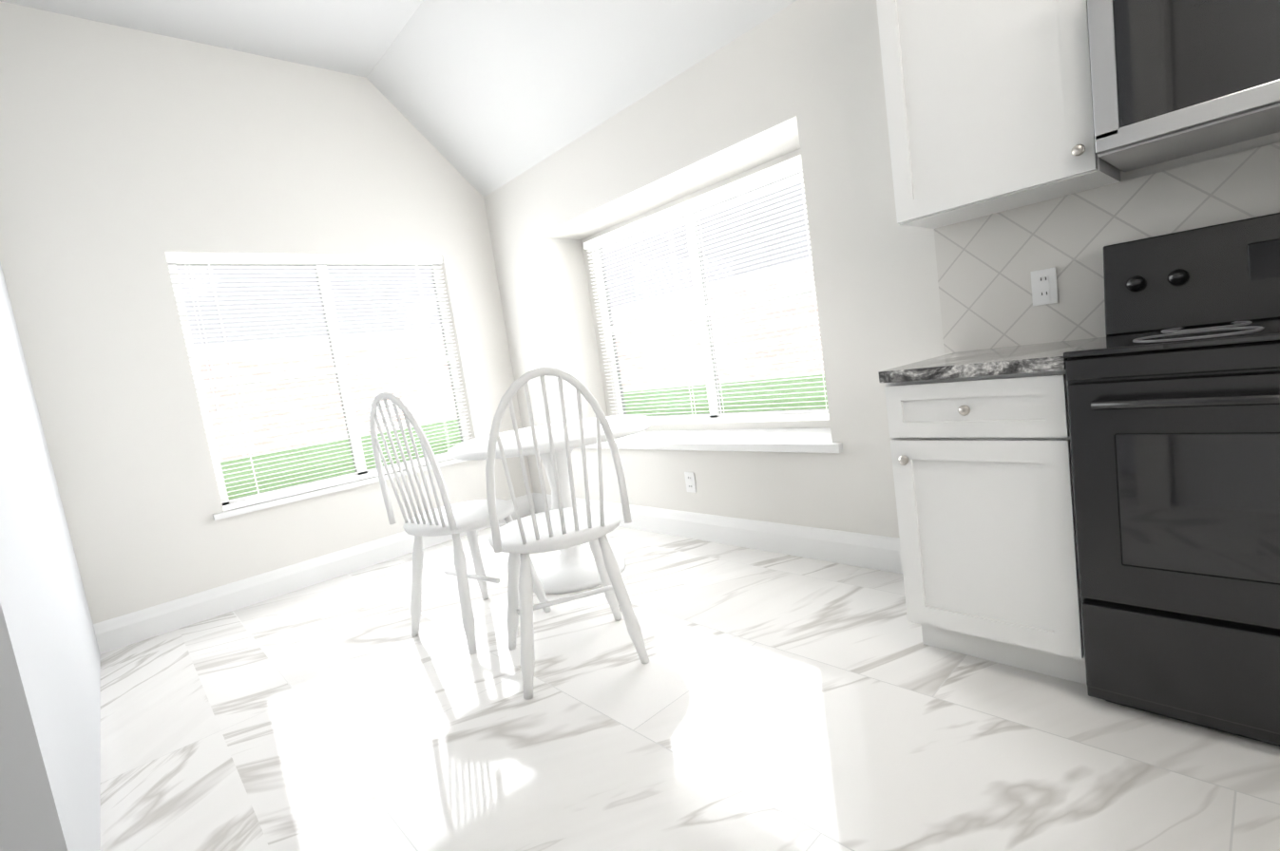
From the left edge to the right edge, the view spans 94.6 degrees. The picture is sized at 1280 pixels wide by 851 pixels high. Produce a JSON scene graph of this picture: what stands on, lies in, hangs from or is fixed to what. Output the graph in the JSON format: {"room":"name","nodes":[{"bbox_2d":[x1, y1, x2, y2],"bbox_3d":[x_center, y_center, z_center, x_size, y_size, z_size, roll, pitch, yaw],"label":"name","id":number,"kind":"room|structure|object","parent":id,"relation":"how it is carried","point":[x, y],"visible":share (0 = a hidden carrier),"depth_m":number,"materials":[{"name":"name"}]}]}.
{"room":"kitchen and dining room","nodes":[
{"label":"kitchen and dining room","id":0,"kind":"room"},
{"bbox_2d":[0,262,100,850],"bbox_3d":[-3.043,-0.340,2.432,0.670,3.100,4.460,-14,8,-42],"label":"wall","id":1,"kind":"structure","parent":0,"point":[49,726],"depth_m":1.49,"materials":[{"name":"white paint"}]},
{"bbox_2d":[0,0,423,77],"bbox_3d":[-1.303,-2.130,1.393,2.600,0.150,21.000,-14,8,-42],"label":"ceiling","id":2,"kind":"structure","parent":0,"point":[355,37],"depth_m":3.16,"materials":[{"name":"grey paint"}]},
{"bbox_2d":[0,0,533,624],"bbox_3d":[-2.001,-0.624,3.648,2.560,3.100,0.120,-14,8,-42],"label":"wall","id":3,"kind":"structure","parent":0,"point":[129,159],"depth_m":3.13,"materials":[{"name":"white paint"}]},
{"bbox_2d":[93,493,534,654],"bbox_3d":[-1.746,0.826,3.756,2.560,0.152,0.016,-14,8,-42],"label":"baseboard","id":4,"kind":"structure","parent":3,"relation":"attached to","point":[129,629],"depth_m":3.34,"materials":[{"name":"white"}]},
{"bbox_2d":[167,263,469,505],"bbox_3d":[-1.918,-0.356,3.786,1.550,1.420,0.050,-14,8,-42],"label":"window","id":5,"kind":"structure","parent":3,"relation":"in","point":[302,377],"depth_m":3.69,"materials":[{"name":"white"}]},
{"bbox_2d":[165,252,471,511],"bbox_3d":[-1.874,-0.357,3.738,1.550,1.420,0.050,-14,8,-42],"label":"window blind","id":6,"kind":"object","parent":5,"relation":"attached to","point":[199,257],"visible":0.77,"depth_m":3.60,"materials":[{"name":"white plastic"}]},
{"bbox_2d":[212,458,465,520],"bbox_3d":[-1.751,0.356,3.794,1.650,0.030,0.110,-14,8,-42],"label":"sill","id":7,"kind":"structure","parent":3,"relation":"attached to","point":[271,504],"depth_m":3.53,"materials":[{"name":"white"}]},
{"bbox_2d":[366,0,796,197],"bbox_3d":[0.162,-2.132,2.734,1.310,0.850,21.000,-14,8,-42],"label":"ceiling","id":8,"kind":"structure","parent":0,"point":[485,98],"depth_m":3.22,"materials":[{"name":"white paint"}]},
{"bbox_2d":[100,512,1279,850],"bbox_3d":[-1.018,1.096,1.581,14.000,0.120,21.000,-14,8,-42],"label":"floor","id":9,"kind":"structure","parent":0,"point":[760,700],"depth_m":1.70,"materials":[{"name":"tile"}]},
{"bbox_2d":[369,392,551,654],"bbox_3d":[-0.789,0.354,2.555,0.519,1.072,0.528,-14,8,-42],"label":"chair","id":10,"kind":"object","parent":9,"relation":"on","point":[469,518],"visible":0.85,"depth_m":2.40,"materials":[{"name":"white wood"}]},
{"bbox_2d":[447,415,652,594],"bbox_3d":[-0.396,0.402,3.046,1.030,0.755,1.030,-14,8,-42],"label":"dining table","id":11,"kind":"object","parent":9,"relation":"on","point":[573,569],"visible":0.56,"depth_m":2.93,"materials":[{"name":"white wood"}]},
{"bbox_2d":[485,367,649,699],"bbox_3d":[-0.308,0.330,2.143,0.591,1.072,0.580,-14,8,-42],"label":"chair","id":12,"kind":"object","parent":9,"relation":"on","point":[548,530],"visible":1,"depth_m":1.96,"materials":[{"name":"white wood"}]},
{"bbox_2d":[878,141,1279,685],"bbox_3d":[1.589,-0.011,1.339,0.651,1.370,1.892,-14,8,-42],"label":"base cabinet","id":13,"kind":"object","parent":9,"relation":"on","point":[979,424],"visible":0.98,"depth_m":1.71,"materials":[{"name":"white wood"}]},
{"bbox_2d":[1030,267,1058,305],"bbox_3d":[1.340,-0.459,1.956,0.008,0.115,0.070,-14,8,-42],"label":"outlet","id":14,"kind":"object","parent":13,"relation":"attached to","point":[1044,287],"visible":1,"depth_m":1.95,"materials":[{"name":"white plastic"}]},
{"bbox_2d":[1063,212,1279,746],"bbox_3d":[1.526,0.089,1.369,0.681,1.185,0.756,-14,8,-42],"label":"range","id":15,"kind":"object","parent":9,"relation":"on","point":[1173,377],"visible":1,"depth_m":1.35,"materials":[{"name":"black metal"}]},
{"bbox_2d":[483,0,1279,537],"bbox_3d":[3.400,-0.706,0.051,0.500,2.500,12.720,-14,8,-42],"label":"wall","id":16,"kind":"structure","parent":0,"point":[803,80],"depth_m":2.74,"materials":[{"name":"white paint"}]},
{"bbox_2d":[684,472,696,493],"bbox_3d":[0.284,0.321,3.331,0.008,0.115,0.070,-14,8,-42],"label":"outlet","id":17,"kind":"object","parent":16,"relation":"attached to","point":[690,482],"visible":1,"depth_m":3.33,"materials":[{"name":"white plastic"}]},
{"bbox_2d":[576,427,842,453],"bbox_3d":[0.307,0.082,3.520,0.433,0.042,2.140,-14,8,-42],"label":"window sill","id":18,"kind":"structure","parent":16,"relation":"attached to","point":[814,440],"depth_m":3.17,"materials":[{"name":"white"}]},
{"bbox_2d":[592,167,828,420],"bbox_3d":[0.388,-0.675,3.611,0.050,1.310,1.840,-14,8,-42],"label":"window","id":19,"kind":"structure","parent":16,"relation":"in","point":[716,408],"depth_m":3.56,"materials":[{"name":"white"}]},
{"bbox_2d":[583,205,708,424],"bbox_3d":[0.022,-0.654,3.902,0.050,1.310,0.916,-14,8,-42],"label":"window blind","id":20,"kind":"object","parent":19,"relation":"attached to","point":[665,215],"visible":0.94,"depth_m":3.83,"materials":[{"name":"white plastic"}]},
{"bbox_2d":[678,154,829,422],"bbox_3d":[0.645,-0.670,3.221,0.050,1.310,0.916,-14,8,-42],"label":"window blind","id":21,"kind":"object","parent":19,"relation":"attached to","point":[792,164],"visible":0.73,"depth_m":3.20,"materials":[{"name":"white plastic"}]},
{"bbox_2d":[533,493,902,573],"bbox_3d":[0.225,0.574,3.454,0.016,0.152,3.130,-14,8,-42],"label":"baseboard","id":22,"kind":"structure","parent":16,"relation":"attached to","point":[881,553],"depth_m":2.97,"materials":[{"name":"white"}]},
{"bbox_2d":[876,0,1120,229],"bbox_3d":[1.078,-1.204,1.817,0.330,1.020,0.538,-14,8,-42],"label":"upper cabinet","id":23,"kind":"object","parent":16,"relation":"attached to","point":[989,106],"visible":1,"depth_m":1.71,"materials":[{"name":"white wood"}]},
{"bbox_2d":[1086,0,1279,171],"bbox_3d":[1.512,-0.940,1.325,0.452,0.433,0.748,-14,8,-42],"label":"microwave","id":24,"kind":"object","parent":16,"relation":"attached to","point":[1171,80],"visible":1,"depth_m":1.39,"materials":[{"name":"silver metal"}]},
{"label":"outside","id":25,"kind":"structure","parent":0,"visible":0},
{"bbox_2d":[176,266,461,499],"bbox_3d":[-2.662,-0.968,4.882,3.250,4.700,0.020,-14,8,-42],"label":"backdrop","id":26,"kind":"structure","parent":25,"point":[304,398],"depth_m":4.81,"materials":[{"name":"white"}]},
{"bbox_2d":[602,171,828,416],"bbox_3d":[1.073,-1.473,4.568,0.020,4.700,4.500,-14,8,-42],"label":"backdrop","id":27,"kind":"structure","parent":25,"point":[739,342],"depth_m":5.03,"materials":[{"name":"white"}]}
]}

